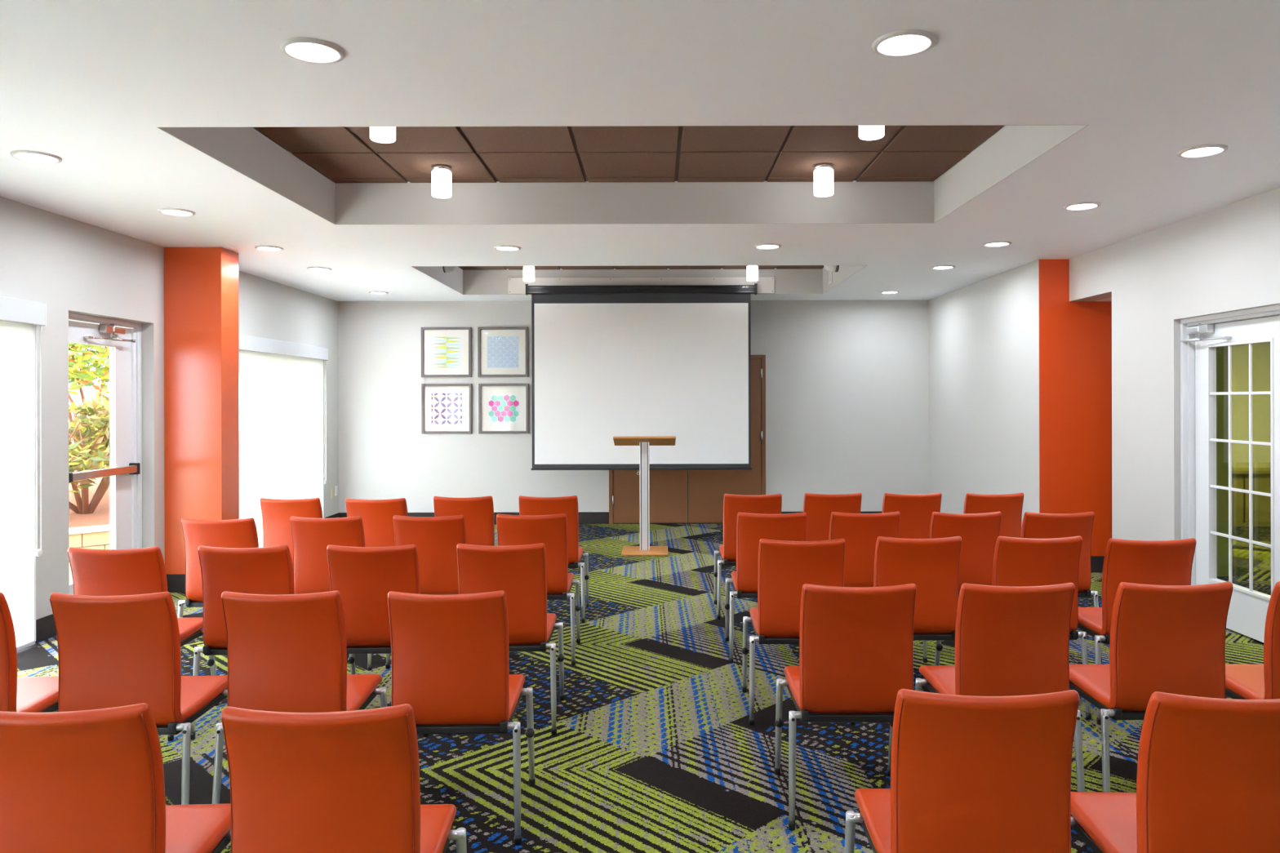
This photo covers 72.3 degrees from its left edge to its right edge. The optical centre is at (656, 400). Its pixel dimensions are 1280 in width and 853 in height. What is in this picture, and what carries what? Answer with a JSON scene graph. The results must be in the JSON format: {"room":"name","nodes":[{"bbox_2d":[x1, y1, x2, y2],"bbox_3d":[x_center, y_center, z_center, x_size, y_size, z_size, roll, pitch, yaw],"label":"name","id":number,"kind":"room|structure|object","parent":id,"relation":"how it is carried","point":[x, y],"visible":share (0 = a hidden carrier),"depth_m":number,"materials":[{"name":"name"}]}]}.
{"room":"conference room","nodes":[
{"label":"conference room","id":0,"kind":"room"},
{"bbox_2d":[0,195,338,619],"bbox_3d":[-3.970,0.152,3.735,0.200,2.715,13.870,0,0,0],"label":"wall","id":1,"kind":"structure","parent":0,"point":[68,264],"depth_m":6.12,"materials":[{"name":"grey paint"}]},
{"bbox_2d":[0,296,46,651],"bbox_3d":[-3.825,0.444,4.329,0.085,2.101,2.218,0,0,0],"label":"roller shade","id":2,"kind":"object","parent":1,"relation":"attached to","point":[19,318],"visible":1,"depth_m":5.25,"materials":[{"name":"grey fabric"}]},
{"bbox_2d":[68,312,142,594],"bbox_3d":[-3.984,0.455,6.260,0.170,2.110,0.980,0,0,0],"label":"door","id":3,"kind":"structure","parent":1,"relation":"in","point":[105,354],"depth_m":6.35,"materials":[{"name":"white paint"}]},
{"bbox_2d":[35,512,339,643],"bbox_3d":[-3.635,1.438,8.055,0.462,0.142,5.230,0,0,0],"label":"baseboard","id":4,"kind":"structure","parent":1,"relation":"attached to","point":[46,628],"depth_m":5.60,"materials":[{"name":"black rubber"}]},
{"bbox_2d":[239,333,328,547],"bbox_3d":[-3.825,0.444,8.649,0.085,2.101,2.918,0,0,0],"label":"roller shade","id":5,"kind":"object","parent":1,"relation":"attached to","point":[281,383],"visible":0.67,"depth_m":8.86,"materials":[{"name":"grey fabric"}]},
{"bbox_2d":[330,488,333,498],"bbox_3d":[-3.862,1.110,10.440,0.010,0.116,0.070,0,0,0],"label":"outlet plate","id":6,"kind":"object","parent":1,"relation":"attached to","point":[331,490],"visible":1,"depth_m":10.42,"materials":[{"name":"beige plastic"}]},
{"bbox_2d":[334,485,337,495],"bbox_3d":[-3.864,1.090,10.575,0.007,0.116,0.070,0,0,0],"label":"outlet plate","id":7,"kind":"object","parent":1,"relation":"attached to","point":[335,486],"visible":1,"depth_m":10.56,"materials":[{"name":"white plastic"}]},
{"bbox_2d":[337,299,928,512],"bbox_3d":[2.115,-0.065,10.770,12.370,3.120,0.200,0,0,0],"label":"wall","id":8,"kind":"structure","parent":0,"point":[847,381],"depth_m":10.67,"materials":[{"name":"grey paint"}]},
{"bbox_2d":[421,383,471,433],"bbox_3d":[-2.548,0.101,10.655,0.608,0.608,0.029,0,0,0],"label":"framed print","id":9,"kind":"object","parent":8,"relation":"attached to","point":[446,408],"visible":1,"depth_m":10.66,"materials":[{"name":"grey paper"}]},
{"bbox_2d":[421,327,471,377],"bbox_3d":[-2.554,-0.586,10.655,0.608,0.608,0.029,0,0,0],"label":"framed print","id":10,"kind":"object","parent":8,"relation":"attached to","point":[446,352],"visible":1,"depth_m":10.66,"materials":[{"name":"grey paper"}]},
{"bbox_2d":[477,327,528,377],"bbox_3d":[-1.865,-0.587,10.655,0.608,0.608,0.029,0,0,0],"label":"framed print","id":11,"kind":"object","parent":8,"relation":"attached to","point":[502,352],"visible":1,"depth_m":10.66,"materials":[{"name":"grey"}]},
{"bbox_2d":[478,383,528,433],"bbox_3d":[-1.856,0.100,10.655,0.608,0.608,0.029,0,0,0],"label":"framed print","id":12,"kind":"object","parent":8,"relation":"attached to","point":[503,408],"visible":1,"depth_m":10.66,"materials":[{"name":"grey paper"}]},
{"bbox_2d":[339,511,882,524],"bbox_3d":[-0.271,1.430,10.664,7.166,0.142,0.012,0,0,0],"label":"baseboard","id":13,"kind":"structure","parent":8,"relation":"attached to","point":[584,517],"depth_m":10.66,"materials":[{"name":"black rubber"}]},
{"bbox_2d":[608,355,765,524],"bbox_3d":[0.376,0.474,10.641,1.903,2.050,0.058,0,0,0],"label":"door","id":14,"kind":"structure","parent":8,"relation":"in","point":[676,496],"depth_m":10.64,"materials":[{"name":"brown wood"}]},
{"bbox_2d":[0,0,1279,301],"bbox_3d":[-0.148,-1.417,3.735,7.850,0.405,14.270,0,0,0],"label":"ceiling","id":15,"kind":"structure","parent":0,"point":[91,85],"depth_m":3.53,"materials":[{"name":"white paint"}]},
{"bbox_2d":[9,150,62,163],"bbox_3d":[-3.063,-1.201,4.330,0.212,0.012,0.212,0,0,0],"label":"recessed light","id":16,"kind":"object","parent":15,"relation":"in","point":[32,156],"visible":1,"depth_m":4.32,"materials":[{"name":"grey"}]},
{"bbox_2d":[158,208,195,216],"bbox_3d":[-3.063,-1.201,5.600,0.212,0.012,0.212,0,0,0],"label":"recessed light","id":17,"kind":"object","parent":15,"relation":"in","point":[171,211],"visible":1,"depth_m":5.60,"materials":[{"name":"grey plastic"}]},
{"bbox_2d":[254,245,283,251],"bbox_3d":[-3.063,-1.201,6.930,0.212,0.012,0.212,0,0,0],"label":"recessed light","id":18,"kind":"object","parent":15,"relation":"in","point":[269,248],"visible":1,"depth_m":6.93,"materials":[{"name":"grey plastic"}]},
{"bbox_2d":[279,37,345,63],"bbox_3d":[-1.188,-1.206,3.030,0.212,0.012,0.212,0,0,0],"label":"recessed light","id":19,"kind":"object","parent":15,"relation":"in","point":[310,50],"visible":1,"depth_m":3.02,"materials":[{"name":"grey"}]},
{"bbox_2d":[306,266,331,271],"bbox_3d":[-3.083,-1.201,8.020,0.212,0.012,0.212,0,0,0],"label":"recessed light","id":20,"kind":"object","parent":15,"relation":"in","point":[313,268],"visible":1,"depth_m":8.03,"materials":[{"name":"grey plastic"}]},
{"bbox_2d":[368,291,388,294],"bbox_3d":[-3.103,-1.201,9.790,0.212,0.012,0.212,0,0,0],"label":"recessed light","id":21,"kind":"object","parent":15,"relation":"in","point":[371,292],"visible":1,"depth_m":9.79,"materials":[{"name":"grey plastic"}]},
{"bbox_2d":[493,244,520,251],"bbox_3d":[-1.179,-1.206,6.950,0.212,0.012,0.212,0,0,0],"label":"recessed light","id":22,"kind":"object","parent":15,"relation":"in","point":[504,247],"visible":1,"depth_m":6.94,"materials":[{"name":"grey plastic"}]},
{"bbox_2d":[157,124,1088,224],"bbox_3d":[-0.149,-1.357,4.954,4.130,0.285,2.155,0,0,0],"label":"ceiling","id":23,"kind":"structure","parent":15,"relation":"attached to","point":[245,150],"depth_m":6.03,"materials":[{"name":"grey paint"}]},
{"bbox_2d":[254,124,1004,182],"bbox_3d":[-0.150,-1.524,4.954,4.128,0.052,2.153,0,0,0],"label":"ceiling tiles","id":24,"kind":"structure","parent":15,"relation":"attached to","point":[651,153],"depth_m":5.32,"materials":[{"name":"brown tile"}]},
{"bbox_2d":[369,126,395,142],"bbox_3d":[-1.371,-1.400,4.390,0.125,0.190,0.125,0,0,0],"label":"ceiling lamp","id":25,"kind":"object","parent":24,"relation":"attached to","point":[377,134],"visible":0.3,"depth_m":4.35,"materials":[{"name":"white glass"}]},
{"bbox_2d":[431,164,451,198],"bbox_3d":[-1.373,-1.400,5.605,0.125,0.190,0.125,0,0,0],"label":"ceiling lamp","id":26,"kind":"object","parent":24,"relation":"attached to","point":[441,174],"visible":1,"depth_m":5.55,"materials":[{"name":"white glass"}]},
{"bbox_2d":[813,163,833,196],"bbox_3d":[1.069,-1.406,5.595,0.125,0.190,0.125,0,0,0],"label":"ceiling lamp","id":27,"kind":"object","parent":24,"relation":"attached to","point":[823,172],"visible":1,"depth_m":5.54,"materials":[{"name":"white glass"}]},
{"bbox_2d":[858,125,884,140],"bbox_3d":[1.071,-1.406,4.360,0.125,0.190,0.125,0,0,0],"label":"ceiling lamp","id":28,"kind":"object","parent":24,"relation":"attached to","point":[865,132],"visible":0.2,"depth_m":4.32,"materials":[{"name":"white glass"}]},
{"bbox_2d":[408,265,866,294],"bbox_3d":[-0.162,-1.357,8.965,4.144,0.285,2.132,0,0,0],"label":"ceiling recess","id":29,"kind":"structure","parent":15,"relation":"attached to","point":[812,281],"depth_m":10.03,"materials":[{"name":"grey paint"}]},
{"bbox_2d":[442,266,457,272],"bbox_3d":[-2.156,-1.420,9.150,0.145,0.176,0.176,0,0,0],"label":"ceiling lamp","id":30,"kind":"object","parent":29,"relation":"attached to","point":[446,268],"visible":0.41,"depth_m":9.10,"materials":[{"name":"grey"}]},
{"bbox_2d":[507,276,774,293],"bbox_3d":[-0.172,-1.313,10.015,3.042,0.183,0.022,0,0,0],"label":"board","id":31,"kind":"object","parent":29,"relation":"attached to","point":[766,284],"visible":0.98,"depth_m":10.01,"materials":[{"name":"white"}]},
{"bbox_2d":[524,280,757,475],"bbox_3d":[-0.167,-0.280,9.931,2.624,2.244,0.149,0,0,0],"label":"projection screen","id":32,"kind":"object","parent":31,"relation":"hanging from","point":[608,362],"visible":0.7,"depth_m":9.89,"materials":[{"name":"white fabric"}]},
{"bbox_2d":[828,271,832,284],"bbox_3d":[1.896,-1.375,9.540,0.016,0.200,0.160,0,0,0],"label":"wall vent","id":33,"kind":"object","parent":29,"relation":"attached to","point":[830,273],"visible":0.62,"depth_m":9.51,"materials":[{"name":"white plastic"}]},
{"bbox_2d":[823,265,839,271],"bbox_3d":[1.831,-1.435,9.200,0.145,0.176,0.176,0,0,0],"label":"ceiling lamp","id":34,"kind":"object","parent":29,"relation":"attached to","point":[828,268],"visible":0.41,"depth_m":9.15,"materials":[{"name":"grey"}]},
{"bbox_2d":[457,265,823,270],"bbox_3d":[-0.163,-1.524,8.965,4.142,0.052,2.130,0,0,0],"label":"ceiling tiles","id":35,"kind":"structure","parent":15,"relation":"attached to","point":[660,267],"depth_m":9.88,"materials":[{"name":"brown tile"}]},
{"bbox_2d":[523,266,534,281],"bbox_3d":[-1.395,-1.399,9.600,0.125,0.190,0.125,0,0,0],"label":"ceiling lamp","id":36,"kind":"object","parent":35,"relation":"attached to","point":[528,271],"visible":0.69,"depth_m":9.54,"materials":[{"name":"white glass"}]},
{"bbox_2d":[746,265,758,281],"bbox_3d":[1.052,-1.406,9.600,0.125,0.190,0.125,0,0,0],"label":"ceiling lamp","id":37,"kind":"object","parent":35,"relation":"attached to","point":[752,270],"visible":0.73,"depth_m":9.55,"materials":[{"name":"white glass"}]},
{"bbox_2d":[754,243,781,248],"bbox_3d":[0.877,-1.211,6.900,0.212,0.012,0.212,0,0,0],"label":"recessed light","id":38,"kind":"object","parent":15,"relation":"in","point":[765,246],"visible":1,"depth_m":6.89,"materials":[{"name":"grey plastic"}]},
{"bbox_2d":[880,290,899,293],"bbox_3d":[2.627,-1.216,9.860,0.212,0.012,0.212,0,0,0],"label":"recessed light","id":39,"kind":"object","parent":15,"relation":"in","point":[885,291],"visible":1,"depth_m":9.84,"materials":[{"name":"grey plastic"}]},
{"bbox_2d":[871,29,936,57],"bbox_3d":[0.842,-1.211,2.980,0.212,0.012,0.212,0,0,0],"label":"recessed light","id":40,"kind":"object","parent":15,"relation":"in","point":[905,42],"visible":1,"depth_m":2.97,"materials":[{"name":"grey"}]},
{"bbox_2d":[930,265,955,269],"bbox_3d":[2.622,-1.216,8.010,0.212,0.012,0.212,0,0,0],"label":"recessed light","id":41,"kind":"object","parent":15,"relation":"in","point":[937,267],"visible":1,"depth_m":8.02,"materials":[{"name":"grey plastic"}]},
{"bbox_2d":[982,240,1011,247],"bbox_3d":[2.652,-1.216,6.820,0.212,0.012,0.212,0,0,0],"label":"recessed light","id":42,"kind":"object","parent":15,"relation":"in","point":[997,243],"visible":1,"depth_m":6.81,"materials":[{"name":"grey plastic"}]},
{"bbox_2d":[1063,201,1101,210],"bbox_3d":[2.667,-1.216,5.490,0.212,0.012,0.212,0,0,0],"label":"recessed light","id":43,"kind":"object","parent":15,"relation":"in","point":[1083,205],"visible":1,"depth_m":5.49,"materials":[{"name":"grey"}]},
{"bbox_2d":[1177,143,1227,158],"bbox_3d":[2.667,-1.216,4.280,0.212,0.012,0.212,0,0,0],"label":"recessed light","id":44,"kind":"object","parent":15,"relation":"in","point":[1205,150],"visible":1,"depth_m":4.27,"materials":[{"name":"grey"}]},
{"bbox_2d":[17,524,1271,852],"bbox_3d":[2.119,1.555,3.785,12.370,0.120,14.370,0,0,0],"label":"floor","id":45,"kind":"structure","parent":0,"point":[655,748],"depth_m":3.86,"materials":[{"name":"carpet"}]},
{"bbox_2d":[0,592,58,712],"bbox_3d":[-2.397,1.075,3.164,0.494,0.862,0.535,0,0,-2],"label":"chair","id":46,"kind":"object","parent":45,"relation":"on","point":[17,694],"visible":0.46,"depth_m":2.99,"materials":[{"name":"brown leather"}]},
{"bbox_2d":[0,702,231,852],"bbox_3d":[-1.282,1.072,2.074,0.494,0.862,0.535,0,0,-3],"label":"chair","id":47,"kind":"object","parent":45,"relation":"on","point":[85,781],"visible":0.92,"depth_m":1.86,"materials":[{"name":"orange leather"}]},
{"bbox_2d":[49,591,227,804],"bbox_3d":[-1.835,1.074,3.169,0.494,0.862,0.535,0,0,-2],"label":"chair","id":48,"kind":"object","parent":45,"relation":"on","point":[113,651],"visible":0.67,"depth_m":2.96,"materials":[{"name":"orange leather"}]},
{"bbox_2d":[67,546,218,741],"bbox_3d":[-2.392,1.075,4.084,0.494,0.862,0.535,0,0,-2],"label":"chair","id":49,"kind":"object","parent":45,"relation":"on","point":[132,571],"visible":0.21,"depth_m":3.86,"materials":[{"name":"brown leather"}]},
{"bbox_2d":[164,247,239,574],"bbox_3d":[-3.645,0.152,7.035,0.450,2.715,0.290,0,0,0],"label":"column","id":50,"kind":"structure","parent":45,"relation":"on","point":[202,322],"depth_m":6.89,"materials":[{"name":"orange paint"}]},
{"bbox_2d":[177,517,258,617],"bbox_3d":[-2.407,1.075,5.034,0.494,0.862,0.535,0,0,-1],"label":"chair","id":51,"kind":"object","parent":45,"relation":"on","point":[233,533],"visible":0.36,"depth_m":4.81,"materials":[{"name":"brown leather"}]},
{"bbox_2d":[190,545,294,740],"bbox_3d":[-1.835,1.074,4.114,0.494,0.862,0.535,0,0,-2],"label":"chair","id":52,"kind":"object","parent":45,"relation":"on","point":[266,571],"visible":0.42,"depth_m":3.89,"materials":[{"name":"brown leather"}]},
{"bbox_2d":[259,497,323,567],"bbox_3d":[-2.427,1.075,6.034,0.494,0.862,0.535,0,0,0],"label":"chair","id":53,"kind":"object","parent":45,"relation":"on","point":[277,513],"visible":0.23,"depth_m":5.81,"materials":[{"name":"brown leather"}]},
{"bbox_2d":[212,591,386,804],"bbox_3d":[-1.267,1.072,3.179,0.494,0.862,0.535,0,0,-1],"label":"chair","id":54,"kind":"object","parent":45,"relation":"on","point":[286,653],"visible":0.66,"depth_m":2.96,"materials":[{"name":"orange leather"}]},
{"bbox_2d":[289,515,372,671],"bbox_3d":[-1.837,1.074,5.094,0.494,0.862,0.535,0,0,-1],"label":"chair","id":55,"kind":"object","parent":45,"relation":"on","point":[311,537],"visible":0.38,"depth_m":4.87,"materials":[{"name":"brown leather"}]},
{"bbox_2d":[221,703,466,852],"bbox_3d":[-0.719,1.071,2.069,0.494,0.862,0.535,0,0,-2],"label":"chair","id":56,"kind":"object","parent":45,"relation":"on","point":[345,781],"visible":1,"depth_m":1.85,"materials":[{"name":"orange leather"}]},
{"bbox_2d":[345,497,408,546],"bbox_3d":[-1.847,1.074,5.994,0.494,0.862,0.535,0,0,-1],"label":"chair","id":57,"kind":"object","parent":45,"relation":"on","point":[377,515],"visible":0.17,"depth_m":5.76,"materials":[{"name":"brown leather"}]},
{"bbox_2d":[326,544,428,737],"bbox_3d":[-1.270,1.072,4.129,0.494,0.862,0.535,0,0,-1],"label":"chair","id":58,"kind":"object","parent":45,"relation":"on","point":[364,577],"visible":0.46,"depth_m":3.91,"materials":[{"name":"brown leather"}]},
{"bbox_2d":[385,515,466,669],"bbox_3d":[-1.277,1.072,5.134,0.494,0.862,0.535,0,0,-1],"label":"chair","id":59,"kind":"object","parent":45,"relation":"on","point":[436,540],"visible":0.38,"depth_m":4.91,"materials":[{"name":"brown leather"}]},
{"bbox_2d":[387,590,535,845],"bbox_3d":[-0.707,1.071,3.174,0.494,0.862,0.535,0,0,-1],"label":"chair","id":60,"kind":"object","parent":45,"relation":"on","point":[450,654],"visible":0.78,"depth_m":2.96,"materials":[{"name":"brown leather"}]},
{"bbox_2d":[433,496,494,546],"bbox_3d":[-1.297,1.072,6.104,0.494,0.862,0.535,0,0,-1],"label":"chair","id":61,"kind":"object","parent":45,"relation":"on","point":[477,513],"visible":0.23,"depth_m":5.88,"materials":[{"name":"orange leather"}]},
{"bbox_2d":[447,542,564,735],"bbox_3d":[-0.697,1.071,4.154,0.494,0.862,0.535,0,0,-1],"label":"chair","id":62,"kind":"object","parent":45,"relation":"on","point":[520,571],"visible":0.7,"depth_m":3.94,"materials":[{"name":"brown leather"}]},
{"bbox_2d":[496,513,580,665],"bbox_3d":[-0.707,1.071,5.184,0.494,0.862,0.535,0,0,-1],"label":"chair","id":63,"kind":"object","parent":45,"relation":"on","point":[551,531],"visible":0.52,"depth_m":4.97,"materials":[{"name":"orange leather"}]},
{"bbox_2d":[518,495,589,623],"bbox_3d":[-0.727,1.071,6.124,0.494,0.862,0.535,0,0,0],"label":"chair","id":64,"kind":"object","parent":45,"relation":"on","point":[528,505],"visible":0.4,"depth_m":5.91,"materials":[{"name":"orange leather"}]},
{"bbox_2d":[613,436,675,555],"bbox_3d":[-0.114,0.924,8.665,0.610,1.152,0.450,0,0,0],"label":"lectern","id":65,"kind":"object","parent":45,"relation":"on","point":[644,549],"visible":1,"depth_m":8.64,"materials":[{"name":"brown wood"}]},
{"bbox_2d":[713,493,782,619],"bbox_3d":[0.661,1.067,6.214,0.494,0.862,0.535,0,0,0],"label":"chair","id":66,"kind":"object","parent":45,"relation":"on","point":[733,504],"visible":0.52,"depth_m":6.00,"materials":[{"name":"orange leather"}]},
{"bbox_2d":[724,511,806,663],"bbox_3d":[0.663,1.067,5.219,0.494,0.862,0.535,0,0,0],"label":"chair","id":67,"kind":"object","parent":45,"relation":"on","point":[751,528],"visible":0.52,"depth_m":5.00,"materials":[{"name":"orange leather"}]},
{"bbox_2d":[742,538,855,725],"bbox_3d":[0.676,1.067,4.264,0.494,0.862,0.535,0,0,0],"label":"chair","id":68,"kind":"object","parent":45,"relation":"on","point":[784,566],"visible":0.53,"depth_m":4.05,"materials":[{"name":"orange leather"}]},
{"bbox_2d":[803,493,862,541],"bbox_3d":[1.211,1.066,6.254,0.494,0.862,0.535,0,0,-2],"label":"chair","id":69,"kind":"object","parent":45,"relation":"on","point":[818,508],"visible":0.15,"depth_m":6.02,"materials":[{"name":"orange leather"}]},
{"bbox_2d":[773,583,916,831],"bbox_3d":[0.709,1.067,3.274,0.494,0.862,0.535,0,0,0],"label":"chair","id":70,"kind":"object","parent":45,"relation":"on","point":[856,643],"visible":0.86,"depth_m":3.06,"materials":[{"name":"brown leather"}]},
{"bbox_2d":[828,511,900,587],"bbox_3d":[1.193,1.066,5.234,0.494,0.862,0.535,0,0,-1],"label":"chair","id":71,"kind":"object","parent":45,"relation":"on","point":[860,532],"visible":0.32,"depth_m":5.01,"materials":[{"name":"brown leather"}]},
{"bbox_2d":[881,493,942,538],"bbox_3d":[1.760,1.065,6.244,0.494,0.862,0.535,0,0,-1],"label":"chair","id":72,"kind":"object","parent":45,"relation":"on","point":[916,511],"visible":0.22,"depth_m":6.02,"materials":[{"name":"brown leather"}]},
{"bbox_2d":[873,536,961,665],"bbox_3d":[1.229,1.066,4.324,0.494,0.862,0.535,0,0,0],"label":"chair","id":73,"kind":"object","parent":45,"relation":"on","point":[932,565],"visible":0.47,"depth_m":4.11,"materials":[{"name":"orange leather"}]},
{"bbox_2d":[844,688,1079,852],"bbox_3d":[0.737,1.067,2.159,0.494,0.862,0.535,0,0,2],"label":"chair","id":74,"kind":"object","parent":45,"relation":"on","point":[970,774],"visible":1,"depth_m":1.94,"materials":[{"name":"orange leather"}]},
{"bbox_2d":[923,511,1001,662],"bbox_3d":[1.768,1.065,5.219,0.494,0.862,0.535,0,0,0],"label":"chair","id":75,"kind":"object","parent":45,"relation":"on","point":[979,533],"visible":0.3,"depth_m":5.00,"materials":[{"name":"orange leather"}]},
{"bbox_2d":[963,493,1023,537],"bbox_3d":[2.318,1.063,6.224,0.494,0.862,0.535,0,0,0],"label":"chair","id":76,"kind":"object","parent":45,"relation":"on","point":[1011,505],"visible":0.24,"depth_m":5.99,"materials":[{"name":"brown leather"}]},
{"bbox_2d":[915,582,1084,791],"bbox_3d":[1.258,1.066,3.279,0.494,0.862,0.535,0,0,-1],"label":"chair","id":77,"kind":"object","parent":45,"relation":"on","point":[1010,641],"visible":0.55,"depth_m":3.06,"materials":[{"name":"orange leather"}]},
{"bbox_2d":[991,536,1091,719],"bbox_3d":[1.793,1.065,4.324,0.494,0.862,0.535,0,0,0],"label":"chair","id":78,"kind":"object","parent":45,"relation":"on","point":[1017,562],"visible":0.38,"depth_m":4.10,"materials":[{"name":"orange leather"}]},
{"bbox_2d":[1020,511,1102,662],"bbox_3d":[2.293,1.063,5.209,0.494,0.862,0.535,0,0,0],"label":"chair","id":79,"kind":"object","parent":45,"relation":"on","point":[1034,525],"visible":0.31,"depth_m":4.98,"materials":[{"name":"orange leather"}]},
{"bbox_2d":[1077,537,1195,724],"bbox_3d":[2.282,1.063,4.254,0.494,0.862,0.535,0,0,1],"label":"chair","id":80,"kind":"object","parent":45,"relation":"on","point":[1155,562],"visible":0.41,"depth_m":4.03,"materials":[{"name":"orange leather"}]},
{"bbox_2d":[1069,582,1233,792],"bbox_3d":[1.813,1.065,3.289,0.494,0.862,0.535,0,0,-1],"label":"chair","id":81,"kind":"object","parent":45,"relation":"on","point":[1171,639],"visible":0.72,"depth_m":3.08,"materials":[{"name":"orange leather"}]},
{"bbox_2d":[1070,691,1279,852],"bbox_3d":[1.287,1.066,2.134,0.494,0.862,0.535,0,0,2],"label":"chair","id":82,"kind":"object","parent":45,"relation":"on","point":[1208,779],"visible":0.91,"depth_m":1.92,"materials":[{"name":"orange leather"}]},
{"bbox_2d":[1216,346,1228,576],"bbox_3d":[4.771,0.488,7.430,0.140,2.000,0.060,0,0,0],"label":"glass pane","id":83,"kind":"object","parent":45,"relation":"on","point":[1222,353],"visible":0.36,"depth_m":7.40,"materials":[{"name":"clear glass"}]},
{"bbox_2d":[1231,342,1271,575],"bbox_3d":[6.441,0.310,7.438,3.320,2.348,0.015,0,0,0],"label":"glass pane","id":84,"kind":"structure","parent":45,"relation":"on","point":[1261,454],"depth_m":7.43,"materials":[{"name":"clear glass"}]},
{"bbox_2d":[1225,581,1279,699],"bbox_3d":[2.372,1.063,3.284,0.494,0.862,0.535,0,0,2],"label":"chair","id":85,"kind":"object","parent":45,"relation":"on","point":[1242,682],"visible":0.45,"depth_m":3.11,"materials":[{"name":"orange leather"}]},
{"bbox_2d":[1095,297,1111,301],"bbox_3d":[6.038,-0.939,3.735,4.520,0.152,13.870,0,0,0],"label":"ceiling","id":86,"kind":"structure","parent":0,"point":[1109,299],"depth_m":7.48,"materials":[{"name":"white paint"}]},
{"bbox_2d":[928,186,1279,540],"bbox_3d":[3.550,0.134,3.735,0.460,2.715,13.870,0,0,0],"label":"wall","id":87,"kind":"structure","parent":0,"point":[984,335],"depth_m":6.75,"materials":[{"name":"grey paint"}]},
{"bbox_2d":[1038,258,1111,555],"bbox_3d":[3.970,0.133,7.596,1.300,2.715,0.008,0,0,0],"label":"pillar","id":88,"kind":"structure","parent":87,"relation":"attached to","point":[1075,337],"depth_m":7.59,"materials":[{"name":"orange paint"}]},
{"bbox_2d":[1090,555,1104,572],"bbox_3d":[3.968,1.419,3.729,1.312,0.142,13.858,0,0,0],"label":"baseboard","id":89,"kind":"structure","parent":87,"relation":"attached to","point":[1096,562],"depth_m":7.58,"materials":[{"name":"black rubber"}]},
{"bbox_2d":[1180,304,1279,642],"bbox_3d":[3.700,0.463,5.572,0.163,2.055,1.083,0,0,0],"label":"door","id":90,"kind":"structure","parent":87,"relation":"in","point":[1200,336],"depth_m":5.80,"materials":[{"name":"white paint"}]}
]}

